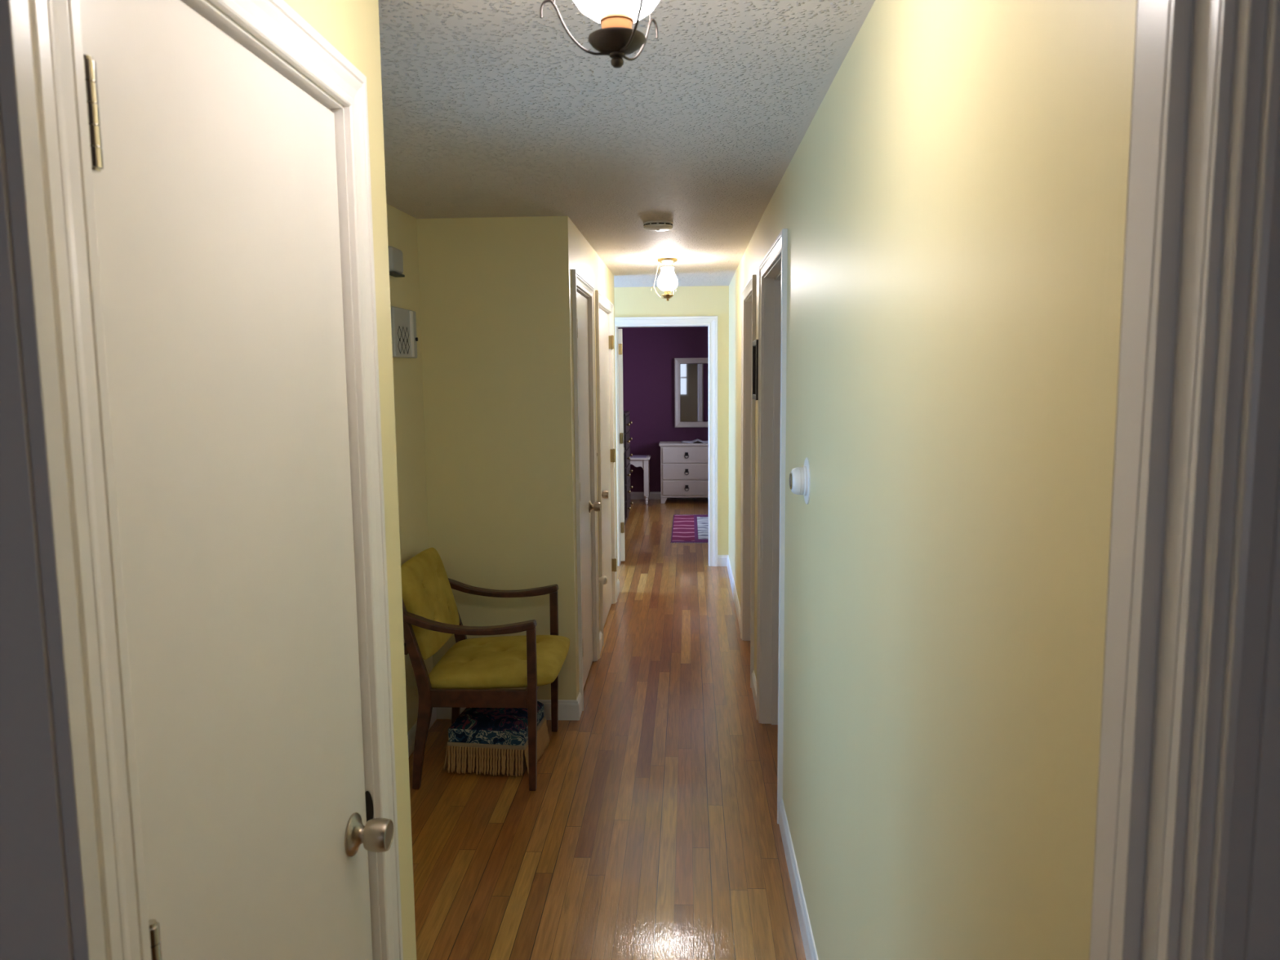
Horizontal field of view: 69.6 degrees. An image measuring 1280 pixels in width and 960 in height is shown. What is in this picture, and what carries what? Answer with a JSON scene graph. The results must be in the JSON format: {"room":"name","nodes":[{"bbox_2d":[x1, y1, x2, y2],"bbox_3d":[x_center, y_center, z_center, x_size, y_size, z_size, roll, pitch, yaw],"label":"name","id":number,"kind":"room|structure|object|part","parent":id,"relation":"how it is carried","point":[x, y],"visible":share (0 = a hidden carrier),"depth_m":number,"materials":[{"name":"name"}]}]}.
{"room":"home hallway","nodes":[
{"label":"home hallway","id":0,"kind":"room"},
{"bbox_2d":[283,0,416,959],"bbox_3d":[-0.863,0.263,1.237,0.795,2.450,0.985,0,7,3],"label":"wall","id":1,"kind":"structure","parent":0,"point":[352,27],"depth_m":1.62,"materials":[{"name":"yellow paint"}]},
{"bbox_2d":[27,0,403,959],"bbox_3d":[-0.514,0.440,1.212,0.134,2.098,0.781,0,7,3],"label":"door frame","id":2,"kind":"structure","parent":1,"relation":"attached to","point":[271,30],"depth_m":0.84,"materials":[{"name":"white paint"}]},
{"bbox_3d":[-0.458,0.553,1.550,0.018,0.064,0.001,0,7,3],"label":"strike plate","id":3,"kind":"part","parent":2,"relation":"part of","materials":[{"name":"brown metal"}]},
{"bbox_2d":[79,0,393,959],"bbox_3d":[-0.464,0.471,1.215,0.096,2.011,0.642,0,7,3],"label":"door","id":4,"kind":"structure","parent":1,"relation":"in","point":[215,174],"depth_m":1.09,"materials":[{"name":"white paint"}]},
{"bbox_3d":[-0.450,0.570,1.482,0.026,0.067,0.067,0,7,3],"label":"knob","id":5,"kind":"part","parent":4,"relation":"part of","materials":[{"name":"metal"}]},
{"bbox_2d":[386,203,432,732],"bbox_3d":[-1.112,0.062,2.998,0.115,2.450,2.759,0,7,3],"label":"wall","id":6,"kind":"structure","parent":0,"point":[402,226],"depth_m":4.01,"materials":[{"name":"yellow paint"}]},
{"bbox_2d":[387,245,404,277],"bbox_3d":[-0.997,-0.885,3.737,0.043,0.110,0.145,0,7,3],"label":"wall box","id":7,"kind":"object","parent":6,"relation":"attached to","point":[395,255],"visible":0.79,"depth_m":3.71,"materials":[{"name":"grey plastic"}]},
{"bbox_2d":[390,306,417,358],"bbox_3d":[-0.986,-0.608,3.819,0.054,0.200,0.305,0,7,3],"label":"door chime","id":8,"kind":"object","parent":6,"relation":"attached to","point":[403,322],"visible":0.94,"depth_m":3.78,"materials":[{"name":"grey plastic"}]},
{"bbox_2d":[416,216,617,699],"bbox_3d":[-1.277,-0.231,5.546,2.070,2.450,2.576,0,7,3],"label":"wall","id":9,"kind":"structure","parent":0,"point":[496,320],"depth_m":4.21,"materials":[{"name":"yellow paint"}]},
{"bbox_2d":[407,578,619,757],"bbox_3d":[-0.602,1.019,4.938,0.693,0.095,4.000,0,7,3],"label":"baseboard","id":10,"kind":"structure","parent":9,"relation":"attached to","point":[568,709],"depth_m":4.34,"materials":[{"name":"white wood"}]},
{"bbox_2d":[571,269,599,711],"bbox_3d":[-0.329,0.029,4.761,0.134,2.098,0.840,0,7,3],"label":"door frame","id":11,"kind":"structure","parent":9,"relation":"attached to","point":[580,285],"depth_m":5.01,"materials":[{"name":"white wood"}]},
{"bbox_2d":[576,291,600,686],"bbox_3d":[-0.280,0.059,4.762,0.096,2.011,0.699,0,7,3],"label":"door","id":12,"kind":"structure","parent":9,"relation":"in","point":[586,506],"depth_m":4.84,"materials":[{"name":"white paint"}]},
{"bbox_3d":[-0.264,0.146,5.051,0.026,0.067,0.067,0,7,3],"label":"knob","id":13,"kind":"part","parent":12,"relation":"part of","materials":[{"name":"metal"}]},
{"bbox_2d":[595,289,617,645],"bbox_3d":[-0.268,-0.109,5.944,0.134,2.098,1.085,0,7,3],"label":"door frame","id":14,"kind":"structure","parent":9,"relation":"attached to","point":[602,302],"depth_m":6.30,"materials":[{"name":"white wood"}]},
{"bbox_2d":[599,308,616,627],"bbox_3d":[-0.218,-0.078,5.949,0.096,2.011,0.952,0,7,3],"label":"door","id":15,"kind":"structure","parent":9,"relation":"in","point":[606,341],"depth_m":6.07,"materials":[{"name":"white paint"}]},
{"bbox_3d":[-0.244,0.592,5.358,0.006,0.116,0.070,0,7,3],"label":"socket","id":16,"kind":"object","parent":9,"relation":"attached to","visible":0},
{"bbox_2d":[598,575,607,584],"bbox_3d":[-0.215,0.582,5.356,0.053,0.052,0.052,0,7,3],"label":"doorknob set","id":17,"kind":"object","parent":16,"relation":"attached to","point":[603,580],"visible":0.96,"depth_m":5.34,"materials":[{"name":"white metal"}]},
{"bbox_2d":[408,498,806,959],"bbox_3d":[-0.168,1.048,5.322,5.700,0.060,13.700,0,7,3],"label":"floor","id":18,"kind":"structure","parent":0,"point":[649,829],"depth_m":3.41,"materials":[{"name":"brown wood"}]},
{"bbox_2d":[400,547,569,791],"bbox_3d":[-0.647,0.750,3.881,0.658,0.874,0.650,0,7,3],"label":"armchair","id":19,"kind":"object","parent":18,"relation":"on","point":[468,675],"visible":0.93,"depth_m":3.63,"materials":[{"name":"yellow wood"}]},
{"bbox_3d":[-0.879,0.830,3.600,0.135,0.783,0.030,0,7,3],"label":"leg","id":20,"kind":"part","parent":19,"relation":"part of","materials":[{"name":"brown wood"}]},
{"bbox_2d":[400,547,459,659],"bbox_3d":[-0.883,0.504,3.859,0.162,0.376,0.500,0,7,3],"label":"cushion","id":21,"kind":"object","parent":19,"relation":"on","point":[427,593],"depth_m":3.75,"materials":[{"name":"yellow fabric"}]},
{"bbox_3d":[-0.848,0.761,4.195,0.135,0.783,0.030,0,7,3],"label":"leg","id":22,"kind":"part","parent":19,"relation":"part of","materials":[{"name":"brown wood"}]},
{"bbox_3d":[-0.665,0.552,3.556,0.531,0.086,0.050,0,7,3],"label":"armrest","id":23,"kind":"part","parent":19,"relation":"part of","materials":[{"name":"brown wood"}]},
{"bbox_3d":[-0.632,0.850,3.589,0.425,0.070,0.022,0,7,3],"label":"rail","id":24,"kind":"part","parent":19,"relation":"part of","materials":[{"name":"brown wood"}]},
{"bbox_2d":[428,635,569,688],"bbox_3d":[-0.580,0.758,3.878,0.525,0.112,0.545,0,7,3],"label":"seat cushion","id":25,"kind":"object","parent":19,"relation":"on","point":[486,662],"depth_m":3.71,"materials":[{"name":"yellow fabric"}]},
{"bbox_3d":[-0.634,0.483,4.152,0.531,0.086,0.050,0,7,3],"label":"armrest","id":26,"kind":"part","parent":19,"relation":"part of","materials":[{"name":"brown wood"}]},
{"bbox_3d":[-0.418,0.893,3.583,0.039,0.652,0.030,0,7,3],"label":"leg","id":27,"kind":"part","parent":19,"relation":"part of","materials":[{"name":"brown wood"}]},
{"bbox_3d":[-0.387,0.824,4.178,0.039,0.652,0.030,0,7,3],"label":"leg","id":28,"kind":"part","parent":19,"relation":"part of","materials":[{"name":"brown wood"}]},
{"bbox_2d":[444,701,550,777],"bbox_3d":[-0.602,1.071,3.910,0.366,0.226,0.376,0,7,9],"label":"footstool","id":29,"kind":"object","parent":18,"relation":"on","point":[494,741],"visible":0.78,"depth_m":3.76,"materials":[{"name":"multicoloured fabric"}]},
{"bbox_2d":[448,701,543,732],"bbox_3d":[-0.603,0.979,3.900,0.316,0.040,0.326,0,7,9],"label":"cushion","id":30,"kind":"object","parent":29,"relation":"on","point":[471,719],"depth_m":3.77,"materials":[{"name":"multicoloured fabric"}]},
{"bbox_3d":[-0.603,1.027,3.905,0.320,0.060,0.330,0,7,9],"label":"panel","id":31,"kind":"part","parent":29,"relation":"part of","materials":[{"name":"multicoloured fabric"}]},
{"bbox_3d":[-0.602,1.063,3.910,0.328,0.018,0.338,0,7,9],"label":"braid trim","id":32,"kind":"part","parent":29,"relation":"part of","materials":[{"name":"fabric"}]},
{"bbox_2d":[623,410,632,524],"bbox_3d":[-0.335,-0.146,10.182,0.484,1.200,0.724,0,7,3],"label":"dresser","id":33,"kind":"object","parent":18,"relation":"on","point":[627,422],"visible":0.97,"depth_m":9.97,"materials":[{"name":"brown wood"}]},
{"bbox_3d":[-0.138,-0.619,10.117,0.012,0.172,0.660,0,7,3],"label":"drawer","id":34,"kind":"part","parent":33,"relation":"part of","materials":[{"name":"brown wood"}]},
{"bbox_3d":[-0.136,-0.439,10.137,0.012,0.172,0.660,0,7,3],"label":"drawer","id":35,"kind":"part","parent":33,"relation":"part of","materials":[{"name":"brown wood"}]},
{"bbox_3d":[-0.135,-0.258,10.158,0.012,0.172,0.660,0,7,3],"label":"drawer","id":36,"kind":"part","parent":33,"relation":"part of","materials":[{"name":"brown wood"}]},
{"bbox_3d":[-0.133,-0.077,10.179,0.012,0.172,0.660,0,7,3],"label":"drawer","id":37,"kind":"part","parent":33,"relation":"part of","materials":[{"name":"brown wood"}]},
{"bbox_3d":[-0.131,0.104,10.200,0.012,0.172,0.660,0,7,3],"label":"drawer","id":38,"kind":"part","parent":33,"relation":"part of","materials":[{"name":"brown wood"}]},
{"bbox_3d":[-0.129,0.285,10.221,0.012,0.172,0.660,0,7,3],"label":"drawer","id":39,"kind":"part","parent":33,"relation":"part of","materials":[{"name":"brown wood"}]},
{"bbox_2d":[629,455,650,504],"bbox_3d":[-0.096,-0.003,11.607,0.452,0.585,0.420,0,7,3],"label":"side table","id":40,"kind":"object","parent":18,"relation":"on","point":[644,463],"visible":0.47,"depth_m":11.40,"materials":[{"name":"white paint"}]},
{"bbox_2d":[630,454,647,457],"bbox_3d":[-0.086,-0.295,11.543,0.340,0.009,0.280,0,7,3],"label":"mat","id":41,"kind":"object","parent":40,"relation":"on","point":[642,455],"visible":0.56,"depth_m":11.45,"materials":[{"name":"white fabric"}]},
{"bbox_3d":[0.077,0.028,11.435,0.056,0.560,0.056,0,7,3],"label":"leg","id":42,"kind":"part","parent":40,"relation":"part of","materials":[{"name":"white paint"}]},
{"bbox_3d":[0.094,-0.010,11.763,0.056,0.560,0.056,0,7,3],"label":"leg","id":43,"kind":"part","parent":40,"relation":"part of","materials":[{"name":"white paint"}]},
{"bbox_2d":[658,440,707,503],"bbox_3d":[0.806,-0.101,11.649,1.116,0.752,0.411,0,7,3],"label":"dresser","id":44,"kind":"object","parent":18,"relation":"on","point":[683,465],"visible":0.52,"depth_m":11.47,"materials":[{"name":"white paint"}]},
{"bbox_3d":[0.799,0.099,11.491,1.030,0.176,0.022,0,7,3],"label":"drawer","id":45,"kind":"part","parent":44,"relation":"part of","materials":[{"name":"white paint"}]},
{"bbox_3d":[0.797,-0.101,11.468,1.030,0.190,0.022,0,7,3],"label":"drawer","id":46,"kind":"part","parent":44,"relation":"part of","materials":[{"name":"white paint"}]},
{"bbox_3d":[0.795,-0.307,11.444,1.030,0.190,0.022,0,7,3],"label":"drawer","id":47,"kind":"part","parent":44,"relation":"part of","materials":[{"name":"white paint"}]},
{"bbox_2d":[680,438,707,443],"bbox_3d":[0.826,-0.491,11.563,0.621,0.038,0.300,0,7,3],"label":"table runner","id":48,"kind":"object","parent":44,"relation":"on","point":[697,439],"visible":0.53,"depth_m":11.52,"materials":[{"name":"white fabric"}]},
{"bbox_2d":[671,514,708,543],"bbox_3d":[0.771,0.498,9.695,0.860,0.011,1.801,0,7,3],"label":"rug","id":49,"kind":"object","parent":18,"relation":"on","point":[686,528],"visible":0.45,"depth_m":9.56,"materials":[{"name":"purple fabric"}]},
{"bbox_3d":[0.878,0.496,9.679,0.545,0.005,1.380,0,7,3],"label":"pale panel","id":50,"kind":"part","parent":49,"relation":"part of","materials":[{"name":"white fabric"}]},
{"bbox_2d":[377,0,875,287],"bbox_3d":[-0.190,-1.337,5.046,5.700,0.257,13.700,0,7,3],"label":"ceiling","id":51,"kind":"structure","parent":0,"point":[491,108],"depth_m":2.39,"materials":[{"name":"beige paint"}]},
{"bbox_2d":[539,0,659,68],"bbox_3d":[-0.051,-0.682,1.219,0.167,0.262,0.178,0,7,3],"label":"ceiling light","id":52,"kind":"object","parent":51,"relation":"attached to","point":[616,38],"visible":1,"depth_m":1.21,"materials":[{"name":"brown metal"}]},
{"bbox_3d":[-0.085,-0.604,1.230,0.097,0.073,0.004,0,7,3],"label":"scroll arm","id":53,"kind":"part","parent":52,"relation":"part of","materials":[{"name":"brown metal"}]},
{"bbox_3d":[-0.032,-0.682,1.218,0.129,0.141,0.129,0,7,3],"label":"glass globe","id":54,"kind":"part","parent":52,"relation":"part of","materials":[{"name":"white glass"}]},
{"bbox_3d":[-0.006,-0.599,1.179,0.004,0.073,0.097,-4,7,-27],"label":"scroll arm","id":55,"kind":"part","parent":52,"relation":"part of","materials":[{"name":"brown metal"}]},
{"bbox_3d":[-0.001,-0.610,1.272,0.004,0.073,0.097,4,8,33],"label":"scroll arm","id":56,"kind":"part","parent":52,"relation":"part of","materials":[{"name":"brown metal"}]},
{"bbox_2d":[643,220,673,231],"bbox_3d":[0.085,-1.187,4.314,0.140,0.038,0.140,0,7,3],"label":"smoke detector","id":57,"kind":"object","parent":51,"relation":"attached to","point":[656,225],"visible":1,"depth_m":4.26,"materials":[{"name":"white plastic"}]},
{"bbox_2d":[651,257,678,301],"bbox_3d":[0.151,-1.239,5.695,0.167,0.262,0.178,0,7,3],"label":"ceiling light","id":58,"kind":"object","parent":51,"relation":"attached to","point":[667,281],"visible":1,"depth_m":5.65,"materials":[{"name":"white glass"}]},
{"bbox_3d":[0.170,-1.240,5.694,0.129,0.141,0.129,0,7,3],"label":"glass globe","id":59,"kind":"part","parent":58,"relation":"part of","materials":[{"name":"white glass"}]},
{"bbox_2d":[617,326,707,492],"bbox_3d":[0.239,-0.742,9.846,4.050,2.450,4.170,0,7,3],"label":"wall","id":60,"kind":"structure","parent":0,"point":[649,353],"depth_m":11.79,"materials":[{"name":"purple paint"}]},
{"bbox_2d":[630,492,707,499],"bbox_3d":[0.327,0.202,11.935,3.800,0.095,0.013,0,7,3],"label":"baseboard","id":61,"kind":"structure","parent":60,"relation":"attached to","point":[634,495],"depth_m":11.94,"materials":[{"name":"white wood"}]},
{"bbox_2d":[674,357,707,427],"bbox_3d":[0.813,-1.112,11.744,0.744,0.880,0.040,0,7,3],"label":"wall mirror","id":62,"kind":"object","parent":60,"relation":"attached to","point":[693,378],"visible":0.53,"depth_m":11.75,"materials":[{"name":"white paint"}]},
{"bbox_2d":[680,364,707,421],"bbox_3d":[0.813,-1.113,11.750,0.594,0.730,0.008,0,7,3],"label":"mirror glass","id":63,"kind":"object","parent":62,"relation":"attached to","point":[693,377],"depth_m":11.75,"materials":[{"name":"silver mirror"}]},
{"bbox_2d":[613,285,728,555],"bbox_3d":[-0.671,-0.493,7.765,3.050,2.450,0.110,0,7,3],"label":"wall","id":64,"kind":"structure","parent":0,"point":[702,300],"depth_m":7.56,"materials":[{"name":"yellow paint"}]},
{"bbox_2d":[617,328,625,560],"bbox_3d":[-0.164,-0.324,8.197,0.099,1.983,0.722,-1,7,-6],"label":"door","id":65,"kind":"structure","parent":64,"relation":"in","point":[620,331],"depth_m":7.84,"materials":[{"name":"white paint"}]},
{"bbox_2d":[614,315,717,566],"bbox_3d":[0.197,-0.314,7.751,0.906,2.082,0.167,0,7,3],"label":"door frame","id":66,"kind":"structure","parent":64,"relation":"attached to","point":[711,322],"depth_m":7.64,"materials":[{"name":"white wood"}]},
{"bbox_2d":[728,0,1137,959],"bbox_3d":[0.611,-0.088,4.157,0.115,2.450,7.228,0,7,3],"label":"wall","id":67,"kind":"structure","parent":0,"point":[952,206],"depth_m":1.17,"materials":[{"name":"yellow paint"}]},
{"bbox_2d":[740,274,755,688],"bbox_3d":[0.660,-0.019,5.094,0.152,2.098,0.915,0,7,3],"label":"door frame","id":68,"kind":"structure","parent":67,"relation":"attached to","point":[748,292],"depth_m":5.44,"materials":[{"name":"white wood"}]},
{"bbox_2d":[751,339,758,399],"bbox_3d":[0.543,-0.510,4.282,0.025,0.276,0.250,0,7,3],"label":"picture frame","id":69,"kind":"object","parent":67,"relation":"attached to","point":[755,343],"visible":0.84,"depth_m":4.29,"materials":[{"name":"brown wood"}]},
{"bbox_2d":[754,346,755,394],"bbox_3d":[0.539,-0.510,4.283,0.002,0.226,0.206,0,7,3],"label":"picture","id":70,"kind":"object","parent":69,"relation":"attached to","point":[754,346],"depth_m":4.32,"materials":[{"name":"black"}]},
{"bbox_2d":[717,555,818,959],"bbox_3d":[0.520,1.082,4.297,0.090,0.095,7.010,0,7,3],"label":"baseboard","id":71,"kind":"structure","parent":67,"relation":"attached to","point":[808,941],"depth_m":2.93,"materials":[{"name":"white wood"}]},
{"bbox_2d":[756,228,787,823],"bbox_3d":[0.588,0.141,3.711,0.152,2.098,1.027,0,7,3],"label":"door frame","id":72,"kind":"structure","parent":67,"relation":"attached to","point":[772,278],"depth_m":4.11,"materials":[{"name":"white wood"}]},
{"bbox_2d":[789,457,810,504],"bbox_3d":[0.447,0.003,2.598,0.049,0.132,0.132,0,7,3],"label":"thermostat","id":73,"kind":"object","parent":67,"relation":"attached to","point":[799,477],"visible":1,"depth_m":2.57,"materials":[{"name":"white plastic"}]},
{"bbox_3d":[0.470,0.003,2.597,0.004,0.132,0.132,0,7,3],"label":"wall plate","id":74,"kind":"part","parent":73,"relation":"part of","materials":[{"name":"white plastic"}]},
{"bbox_3d":[0.351,0.451,-0.490,3.550,2.450,2.360,0,7,3],"label":"wall","id":75,"kind":"structure","parent":0,"visible":0},
{"bbox_2d":[0,0,1279,959],"bbox_3d":[-0.051,0.503,0.662,0.978,2.090,0.114,0,7,4],"label":"door frame","id":76,"kind":"structure","parent":75,"relation":"attached to","point":[1187,861],"depth_m":0.58,"materials":[{"name":"white wood"}]}
]}

